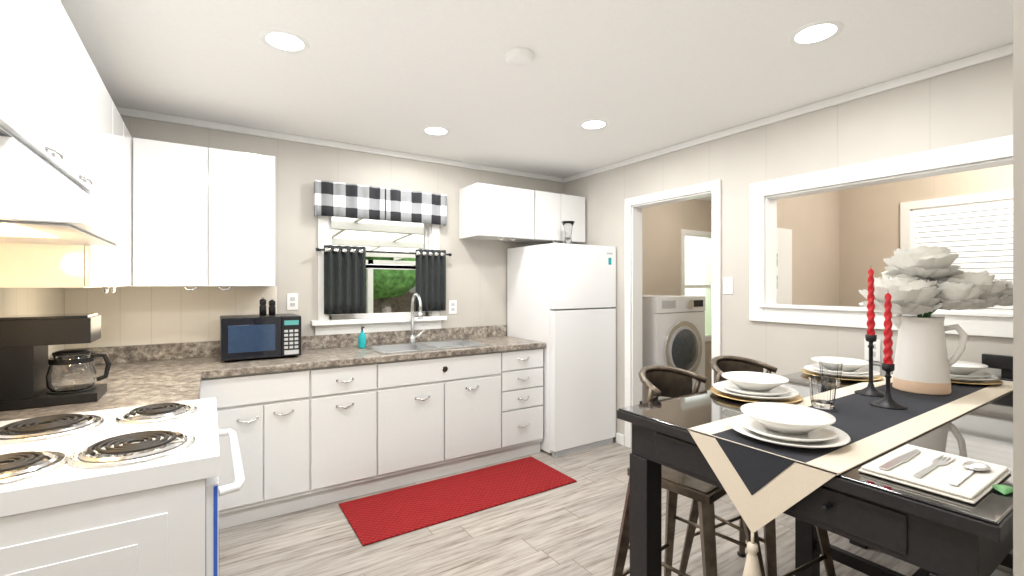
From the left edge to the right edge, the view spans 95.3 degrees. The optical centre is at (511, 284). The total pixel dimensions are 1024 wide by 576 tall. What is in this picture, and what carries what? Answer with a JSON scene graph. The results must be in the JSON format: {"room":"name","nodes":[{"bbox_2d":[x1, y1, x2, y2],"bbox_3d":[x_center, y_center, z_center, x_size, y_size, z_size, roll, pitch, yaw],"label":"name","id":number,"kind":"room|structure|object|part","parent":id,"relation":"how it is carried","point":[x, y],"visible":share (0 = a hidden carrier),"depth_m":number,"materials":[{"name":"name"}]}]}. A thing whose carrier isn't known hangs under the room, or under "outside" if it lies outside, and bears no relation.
{"room":"kitchen","nodes":[
{"label":"kitchen","id":0,"kind":"room"},
{"bbox_2d":[74,115,711,390],"bbox_3d":[0.118,0.155,4.500,6.740,2.450,0.120,0,0,-33],"label":"wall","id":1,"kind":"structure","parent":0,"point":[476,279],"depth_m":3.84,"materials":[{"name":"beige paint"}]},
{"bbox_2d":[136,138,211,287],"bbox_3d":[-2.054,-0.405,2.812,0.371,0.830,0.338,0,0,-33],"label":"upper cabinet","id":2,"kind":"object","parent":1,"relation":"attached to","point":[183,215],"depth_m":2.68,"materials":[{"name":"wood"}]},
{"bbox_2d":[287,294,297,309],"bbox_3d":[-1.566,0.120,3.330,0.072,0.116,0.008,0,0,-33],"label":"electrical outlet","id":3,"kind":"object","parent":1,"relation":"attached to","point":[292,301],"visible":1,"depth_m":3.33,"materials":[{"name":"white plastic"}]},
{"bbox_2d":[89,325,507,364],"bbox_3d":[-1.310,0.418,3.484,2.990,0.100,0.020,0,0,-33],"label":"backsplash","id":4,"kind":"structure","parent":1,"relation":"attached to","point":[165,352],"depth_m":3.04,"materials":[{"name":"brown stone"}]},
{"bbox_2d":[311,216,446,334],"bbox_3d":[-1.040,-0.135,3.713,1.060,1.010,0.181,0,0,-33],"label":"window","id":5,"kind":"structure","parent":1,"relation":"in","point":[390,284],"depth_m":3.73,"materials":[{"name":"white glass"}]},
{"bbox_2d":[314,180,446,225],"bbox_3d":[-0.990,-0.627,3.646,1.032,0.257,0.070,0,0,-33],"label":"valance","id":6,"kind":"object","parent":5,"relation":"attached to","point":[338,199],"visible":1,"depth_m":3.59,"materials":[{"name":"fabric"}]},
{"bbox_2d":[316,248,451,255],"bbox_3d":[-0.972,-0.255,3.664,1.070,0.024,0.058,0,0,-33],"label":"curtain rod","id":7,"kind":"object","parent":5,"relation":"attached to","point":[318,249],"visible":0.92,"depth_m":3.64,"materials":[{"name":"black metal"}]},
{"bbox_2d":[324,245,365,313],"bbox_3d":[-1.240,-0.037,3.470,0.302,0.505,0.040,0,0,-33],"label":"curtain","id":8,"kind":"object","parent":7,"relation":"hanging from","point":[344,280],"visible":1,"depth_m":3.47,"materials":[{"name":"black fabric"}]},
{"bbox_2d":[415,249,446,310],"bbox_3d":[-0.667,-0.037,3.841,0.267,0.505,0.040,0,0,-33],"label":"curtain","id":9,"kind":"object","parent":7,"relation":"hanging from","point":[431,278],"visible":1,"depth_m":3.84,"materials":[{"name":"black fabric"}]},
{"bbox_2d":[449,300,456,313],"bbox_3d":[-0.510,0.190,4.016,0.072,0.116,0.008,0,0,-33],"label":"electrical outlet","id":10,"kind":"object","parent":1,"relation":"attached to","point":[452,306],"visible":1,"depth_m":4.01,"materials":[{"name":"grey plastic"}]},
{"bbox_2d":[459,183,584,243],"bbox_3d":[0.117,-0.603,4.222,1.155,0.455,0.338,0,0,-33],"label":"upper cabinet","id":11,"kind":"object","parent":1,"relation":"attached to","point":[489,212],"visible":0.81,"depth_m":4.01,"materials":[{"name":"wood"}]},
{"bbox_2d":[681,229,711,341],"bbox_3d":[2.330,0.020,5.941,1.020,1.680,0.163,0,0,-33],"label":"window","id":12,"kind":"structure","parent":1,"relation":"in","point":[696,262],"depth_m":6.07,"materials":[{"name":"white glass"}]},
{"bbox_2d":[60,0,1012,201],"bbox_3d":[1.493,-1.110,2.383,6.740,0.080,5.170,0,0,-33],"label":"ceiling","id":13,"kind":"structure","parent":0,"point":[641,77],"depth_m":2.25,"materials":[{"name":"paint"}]},
{"bbox_2d":[259,29,309,52],"bbox_3d":[-0.996,-1.066,2.048,0.200,0.006,0.200,0,0,-33],"label":"recessed light","id":14,"kind":"object","parent":13,"relation":"in","point":[285,41],"visible":1,"depth_m":2.04,"materials":[{"name":"white plastic"}]},
{"bbox_2d":[421,126,450,135],"bbox_3d":[-0.527,-1.066,3.235,0.200,0.006,0.200,0,0,-33],"label":"recessed light","id":15,"kind":"object","parent":13,"relation":"in","point":[435,130],"visible":0.98,"depth_m":3.22,"materials":[{"name":"white plastic"}]},
{"bbox_2d":[505,48,533,66],"bbox_3d":[0.034,-1.054,2.169,0.136,0.031,0.136,0,0,-33],"label":"smoke detector","id":16,"kind":"object","parent":13,"relation":"attached to","point":[519,57],"visible":1,"depth_m":2.13,"materials":[{"name":"white plastic"}]},
{"bbox_2d":[579,119,608,129],"bbox_3d":[0.545,-1.066,3.108,0.200,0.006,0.200,0,0,-33],"label":"recessed light","id":17,"kind":"object","parent":13,"relation":"in","point":[594,124],"visible":0.98,"depth_m":3.10,"materials":[{"name":"white plastic"}]},
{"bbox_2d":[788,20,843,45],"bbox_3d":[1.289,-1.066,1.982,0.200,0.006,0.200,0,0,-33],"label":"recessed light","id":18,"kind":"object","parent":13,"relation":"in","point":[814,33],"visible":1,"depth_m":1.97,"materials":[{"name":"white plastic"}]},
{"bbox_2d":[219,441,919,575],"bbox_3d":[1.493,1.410,2.383,6.740,0.060,5.170,0,0,-33],"label":"floor","id":19,"kind":"structure","parent":0,"point":[572,529],"depth_m":2.51,"materials":[{"name":"grey wood"}]},
{"bbox_2d":[0,397,244,575],"bbox_3d":[-1.261,0.815,1.390,0.779,1.130,0.768,0,0,-33],"label":"stove","id":20,"kind":"object","parent":19,"relation":"on","point":[133,491],"visible":1,"depth_m":1.18,"materials":[{"name":"white metal"}]},
{"bbox_2d":[200,377,219,529],"bbox_3d":[-1.837,0.946,2.216,0.723,0.868,0.419,0,0,-33],"label":"base cabinet","id":21,"kind":"object","parent":19,"relation":"on","point":[209,386],"depth_m":2.57,"materials":[{"name":"wood"}]},
{"bbox_2d":[220,369,311,529],"bbox_3d":[-1.628,0.946,2.936,0.568,0.868,0.593,0,0,-33],"label":"base cabinet","id":22,"kind":"object","parent":19,"relation":"on","point":[270,414],"depth_m":2.72,"materials":[{"name":"wood"}]},
{"bbox_2d":[0,369,203,420],"bbox_3d":[-1.743,0.488,2.013,0.661,0.040,0.784,0,0,-33],"label":"countertop","id":23,"kind":"structure","parent":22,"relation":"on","point":[122,392],"depth_m":1.99,"materials":[{"name":"brown stone"}]},
{"bbox_2d":[0,313,110,410],"bbox_3d":[-1.828,0.294,1.886,0.319,0.345,0.215,0,0,-33],"label":"coffee maker","id":24,"kind":"object","parent":23,"relation":"on","point":[29,378],"visible":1,"depth_m":1.81,"materials":[{"name":"black plastic"}]},
{"bbox_2d":[312,365,379,506],"bbox_3d":[-1.218,0.946,3.202,0.410,0.868,0.593,0,0,-33],"label":"base cabinet","id":25,"kind":"object","parent":19,"relation":"on","point":[323,419],"depth_m":2.96,"materials":[{"name":"wood"}]},
{"bbox_2d":[380,353,503,490],"bbox_3d":[-0.644,0.946,3.575,0.960,0.868,0.593,0,0,-33],"label":"base cabinet","id":26,"kind":"object","parent":19,"relation":"on","point":[440,416],"depth_m":3.31,"materials":[{"name":"wood"}]},
{"bbox_2d":[95,337,545,380],"bbox_3d":[-1.147,0.488,3.234,2.990,0.040,0.616,0,0,-33],"label":"countertop","id":27,"kind":"structure","parent":26,"relation":"on","point":[351,354],"depth_m":2.89,"materials":[{"name":"stone"}]},
{"bbox_2d":[220,313,300,361],"bbox_3d":[-1.635,0.334,3.032,0.440,0.266,0.333,0,0,-33],"label":"microwave","id":28,"kind":"object","parent":27,"relation":"on","point":[255,336],"visible":1,"depth_m":2.89,"materials":[{"name":"black plastic"}]},
{"bbox_2d":[259,297,275,314],"bbox_3d":[-1.632,0.141,3.114,0.097,0.117,0.042,0,0,-33],"label":"grinders","id":29,"kind":"object","parent":28,"relation":"on","point":[262,307],"visible":1,"depth_m":3.09,"materials":[{"name":"black plastic"}]},
{"bbox_2d":[358,326,365,347],"bbox_3d":[-1.105,0.386,3.446,0.056,0.160,0.073,0,0,-33],"label":"soap dispenser","id":30,"kind":"object","parent":27,"relation":"on","point":[362,340],"visible":1,"depth_m":3.43,"materials":[{"name":"teal plastic"}]},
{"bbox_2d":[364,333,491,352],"bbox_3d":[-0.645,0.519,3.564,0.841,0.237,0.480,0,0,-33],"label":"sink","id":31,"kind":"object","parent":27,"relation":"in","point":[403,342],"depth_m":3.74,"materials":[{"name":"silver metal"}]},
{"bbox_2d":[339,457,576,545],"bbox_3d":[-0.316,1.374,3.094,1.480,0.010,0.555,0,0,-33],"label":"rug","id":32,"kind":"object","parent":19,"relation":"on","point":[371,519],"visible":0.96,"depth_m":2.99,"materials":[{"name":"red fabric"}]},
{"bbox_2d":[504,349,542,460],"bbox_3d":[-0.072,0.946,3.947,0.404,0.868,0.593,0,0,-33],"label":"base cabinet","id":33,"kind":"object","parent":19,"relation":"on","point":[523,370],"depth_m":3.70,"materials":[{"name":"wood"}]},
{"bbox_2d":[507,243,615,456],"bbox_3d":[0.433,0.522,4.190,0.681,1.715,0.704,0,0,-33],"label":"fridge","id":34,"kind":"object","parent":19,"relation":"on","point":[561,299],"visible":0.96,"depth_m":3.88,"materials":[{"name":"white metal"}]},
{"bbox_2d":[562,221,574,243],"bbox_3d":[0.490,-0.445,4.074,0.116,0.215,0.116,0,0,-33],"label":"glass vase","id":35,"kind":"object","parent":34,"relation":"on","point":[568,225],"visible":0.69,"depth_m":4.04,"materials":[{"name":"clear glass"}]},
{"bbox_2d":[642,295,704,399],"bbox_3d":[1.450,0.745,4.745,0.720,1.270,0.821,0,0,-33],"label":"washer","id":36,"kind":"object","parent":19,"relation":"on","point":[666,319],"depth_m":4.38,"materials":[{"name":"silver metal"}]},
{"bbox_3d":[1.661,0.620,4.419,0.400,0.400,0.045,0,0,-33],"label":"washer glass","id":37,"kind":"part","parent":36,"relation":"part of","materials":[{"name":"grey glass"}]},
{"bbox_2d":[612,365,764,575],"bbox_3d":[0.686,0.860,1.817,0.488,1.045,0.490,0,0,-41],"label":"stool","id":38,"kind":"object","parent":19,"relation":"on","point":[657,381],"visible":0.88,"depth_m":1.81,"materials":[{"name":"brown wood"}]},
{"bbox_2d":[678,355,835,575],"bbox_3d":[1.085,0.860,2.075,0.488,1.045,0.490,0,0,-29],"label":"stool","id":39,"kind":"object","parent":19,"relation":"on","point":[720,365],"visible":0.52,"depth_m":2.13,"materials":[{"name":"brown wood"}]},
{"bbox_2d":[617,364,1012,575],"bbox_3d":[1.366,0.900,1.698,1.810,0.960,0.920,0,0,-33],"label":"dining table","id":40,"kind":"object","parent":19,"relation":"on","point":[930,533],"visible":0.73,"depth_m":1.21,"materials":[{"name":"black wood"}]},
{"bbox_2d":[710,371,802,403],"bbox_3d":[0.911,0.382,1.754,0.310,0.074,0.310,0,0,-33],"label":"place setting","id":41,"kind":"object","parent":40,"relation":"on","point":[747,386],"visible":1,"depth_m":1.71,"materials":[{"name":"white ceramic"}]},
{"bbox_2d":[819,361,842,386],"bbox_3d":[1.327,0.370,1.941,0.082,0.098,0.082,0,0,-33],"label":"tumbler","id":42,"kind":"object","parent":40,"relation":"on","point":[832,369],"visible":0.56,"depth_m":1.91,"materials":[{"name":"clear glass"}]},
{"bbox_2d":[801,356,882,380],"bbox_3d":[1.507,0.382,2.141,0.310,0.074,0.310,0,0,-33],"label":"place setting","id":43,"kind":"object","parent":40,"relation":"on","point":[853,369],"visible":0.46,"depth_m":2.11,"materials":[{"name":"white ceramic"}]},
{"bbox_2d":[687,374,1012,575],"bbox_3d":[1.343,0.593,1.662,1.798,0.355,0.385,0,0,-33],"label":"table runner","id":44,"kind":"object","parent":40,"relation":"on","point":[763,483],"visible":0.81,"depth_m":1.24,"materials":[{"name":"fabric"}]},
{"bbox_2d":[728,402,850,447],"bbox_3d":[0.753,0.383,1.282,0.288,0.064,0.288,0,0,-33],"label":"place setting","id":45,"kind":"object","parent":44,"relation":"on","point":[790,425],"visible":1,"depth_m":1.26,"materials":[{"name":"white ceramic"}]},
{"bbox_2d":[808,376,836,408],"bbox_3d":[1.056,0.366,1.586,0.082,0.098,0.082,0,0,-33],"label":"tumbler","id":46,"kind":"object","parent":44,"relation":"on","point":[822,392],"visible":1,"depth_m":1.56,"materials":[{"name":"clear glass"}]},
{"bbox_2d":[854,268,884,396],"bbox_3d":[1.366,0.171,1.776,0.104,0.488,0.104,0,0,-33],"label":"candlestick","id":47,"kind":"object","parent":44,"relation":"on","point":[870,389],"visible":1,"depth_m":1.77,"materials":[{"name":"red wax"}]},
{"bbox_2d":[869,293,907,409],"bbox_3d":[1.291,0.216,1.601,0.104,0.398,0.104,0,0,-33],"label":"candlestick","id":48,"kind":"object","parent":44,"relation":"on","point":[887,401],"visible":1,"depth_m":1.59,"materials":[{"name":"red wax"}]},
{"bbox_2d":[859,245,1012,394],"bbox_3d":[1.673,0.130,1.835,0.498,0.571,0.433,0,0,-33],"label":"centerpiece","id":49,"kind":"object","parent":44,"relation":"on","point":[919,281],"visible":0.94,"depth_m":1.77,"materials":[{"name":"ceramic"}]},
{"bbox_2d":[949,360,1002,384],"bbox_3d":[1.927,0.378,2.045,0.310,0.074,0.310,0,0,-33],"label":"place setting","id":50,"kind":"object","parent":44,"relation":"on","point":[964,372],"visible":0.5,"depth_m":1.96,"materials":[{"name":"white ceramic"}]},
{"bbox_2d":[858,444,1010,503],"bbox_3d":[0.945,0.412,1.043,0.280,0.013,0.190,0,0,-33],"label":"napkin","id":51,"kind":"object","parent":40,"relation":"on","point":[974,487],"visible":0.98,"depth_m":1.00,"materials":[{"name":"white fabric"}]},
{"bbox_2d":[879,449,989,485],"bbox_3d":[0.937,0.400,1.031,0.215,0.010,0.140,0,0,-33],"label":"cutlery","id":52,"kind":"object","parent":51,"relation":"on","point":[938,461],"visible":1,"depth_m":1.03,"materials":[{"name":"silver metal"}]},
{"bbox_2d":[990,484,1012,494],"bbox_3d":[0.973,0.416,0.957,0.108,0.005,0.074,0,0,-33],"label":"trinket","id":53,"kind":"object","parent":40,"relation":"on","point":[1004,489],"visible":0.31,"depth_m":0.95},
{"bbox_2d":[564,54,1012,574],"bbox_3d":[1.578,0.155,3.189,0.120,2.450,3.670,0,0,-33],"label":"wall","id":54,"kind":"structure","parent":0,"point":[974,103],"depth_m":2.85,"materials":[{"name":"beige paint"}]},
{"bbox_2d":[723,277,732,293],"bbox_3d":[1.483,0.005,3.211,0.014,0.116,0.072,0,0,-33],"label":"light switch","id":55,"kind":"object","parent":54,"relation":"attached to","point":[727,285],"visible":1,"depth_m":3.21,"materials":[{"name":"white plastic"}]},
{"bbox_2d":[625,135,1012,447],"bbox_3d":[1.735,0.323,2.933,0.175,2.115,2.620,0,0,-33],"label":"trim","id":56,"kind":"structure","parent":54,"relation":"attached to","point":[764,306],"depth_m":2.97,"materials":[{"name":"white wood"}]},
{"bbox_2d":[864,339,880,361],"bbox_3d":[1.941,0.350,2.512,0.008,0.116,0.072,0,0,-33],"label":"electrical outlet","id":57,"kind":"object","parent":54,"relation":"attached to","point":[877,351],"visible":0.79,"depth_m":2.50,"materials":[{"name":"grey plastic"}]},
{"bbox_2d":[777,190,840,305],"bbox_3d":[2.751,0.155,4.064,2.800,2.450,0.120,0,0,-33],"label":"wall","id":58,"kind":"structure","parent":0,"point":[814,220],"depth_m":3.81,"materials":[{"name":"beige paint"}]},
{"bbox_2d":[777,253,777,289],"bbox_3d":[1.887,-0.100,3.365,0.090,0.270,0.017,0,0,-33],"label":"pictures","id":59,"kind":"object","parent":58,"relation":"attached to","point":[777,267],"visible":0.19,"depth_m":3.38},
{"bbox_2d":[777,228,791,304],"bbox_3d":[1.966,0.480,3.454,0.340,1.800,0.041,0,0,-33],"label":"door leaf","id":60,"kind":"structure","parent":58,"relation":"in","point":[784,268],"depth_m":3.47,"materials":[{"name":"white wood"}]},
{"bbox_2d":[841,164,1012,306],"bbox_3d":[3.606,0.155,3.003,0.120,2.450,2.550,0,0,-33],"label":"wall","id":61,"kind":"structure","parent":0,"point":[844,241],"depth_m":3.82,"materials":[{"name":"beige paint"}]},
{"bbox_2d":[900,189,1012,309],"bbox_3d":[3.500,-0.145,3.173,0.163,1.290,1.610,0,0,-33],"label":"window","id":62,"kind":"structure","parent":61,"relation":"in","point":[907,222],"depth_m":3.48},
{"bbox_2d":[913,200,1012,311],"bbox_3d":[3.468,-0.150,3.152,0.040,0.876,1.202,0,0,-33],"label":"window blinds","id":63,"kind":"object","parent":62,"relation":"attached to","point":[968,209],"visible":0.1,"depth_m":3.35,"materials":[{"name":"white plastic"}]},
{"bbox_2d":[982,353,1012,380],"bbox_3d":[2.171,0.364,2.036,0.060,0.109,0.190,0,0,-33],"label":"chair","id":64,"kind":"object","parent":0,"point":[1004,363],"visible":0.6,"depth_m":2.05,"materials":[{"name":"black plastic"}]},
{"bbox_2d":[1013,0,1023,575],"bbox_3d":[0.943,0.155,0.660,3.700,2.450,0.120,0,0,-33],"label":"wall","id":65,"kind":"structure","parent":0,"point":[1018,287],"depth_m":0.01,"materials":[{"name":"beige paint"}]},
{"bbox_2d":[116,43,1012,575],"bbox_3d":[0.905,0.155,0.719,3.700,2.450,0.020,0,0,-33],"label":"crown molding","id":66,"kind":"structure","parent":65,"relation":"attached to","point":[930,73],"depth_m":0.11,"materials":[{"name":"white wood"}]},
{"bbox_3d":[-1.626,0.155,1.108,0.120,2.450,3.670,0,0,-33],"label":"wall","id":67,"kind":"structure","parent":0,"visible":0},
{"bbox_2d":[0,0,71,175],"bbox_3d":[-1.317,-0.580,1.059,0.338,0.482,0.490,0,0,-33],"label":"upper cabinet","id":68,"kind":"object","parent":67,"relation":"attached to","point":[36,35],"depth_m":1.17,"materials":[{"name":"wood"}]},
{"bbox_2d":[0,70,115,291],"bbox_3d":[-1.787,-0.405,1.783,0.338,0.830,0.463,0,0,-33],"label":"upper cabinet","id":69,"kind":"object","parent":67,"relation":"attached to","point":[22,265],"depth_m":1.68,"materials":[{"name":"wood"}]},
{"bbox_2d":[0,136,128,246],"bbox_3d":[-1.405,-0.232,1.296,0.446,0.192,0.760,0,0,-33],"label":"range hood","id":70,"kind":"object","parent":67,"relation":"attached to","point":[42,201],"visible":1,"depth_m":1.08,"materials":[{"name":"white metal"}]},
{"bbox_2d":[65,24,95,195],"bbox_3d":[-1.555,-0.580,1.426,0.338,0.482,0.385,0,0,-33],"label":"upper cabinet","id":71,"kind":"object","parent":67,"relation":"attached to","point":[83,176],"depth_m":1.59,"materials":[{"name":"wood"}]},
{"bbox_2d":[116,108,127,286],"bbox_3d":[-1.997,-0.405,2.107,0.338,0.830,0.310,0,0,-33],"label":"upper cabinet","id":72,"kind":"object","parent":67,"relation":"attached to","point":[121,129],"depth_m":2.27,"materials":[{"name":"wood"}]},
{"bbox_2d":[128,131,135,286],"bbox_3d":[-2.163,-0.405,2.362,0.338,0.830,0.297,0,0,-33],"label":"upper cabinet","id":73,"kind":"object","parent":67,"relation":"attached to","point":[131,141],"depth_m":2.58,"materials":[{"name":"wood"}]},
{"bbox_2d":[0,286,276,355],"bbox_3d":[-1.520,0.014,2.065,1.100,0.708,2.180,0,0,-33],"label":"backsplash","id":74,"kind":"structure","parent":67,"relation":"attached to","point":[143,315],"depth_m":2.88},
{"bbox_2d":[212,148,274,287],"bbox_3d":[-1.747,-0.405,3.011,0.361,0.830,0.338,0,0,-33],"label":"upper cabinet","id":75,"kind":"object","parent":67,"relation":"attached to","point":[243,184],"depth_m":2.87,"materials":[{"name":"wood"}]}
]}

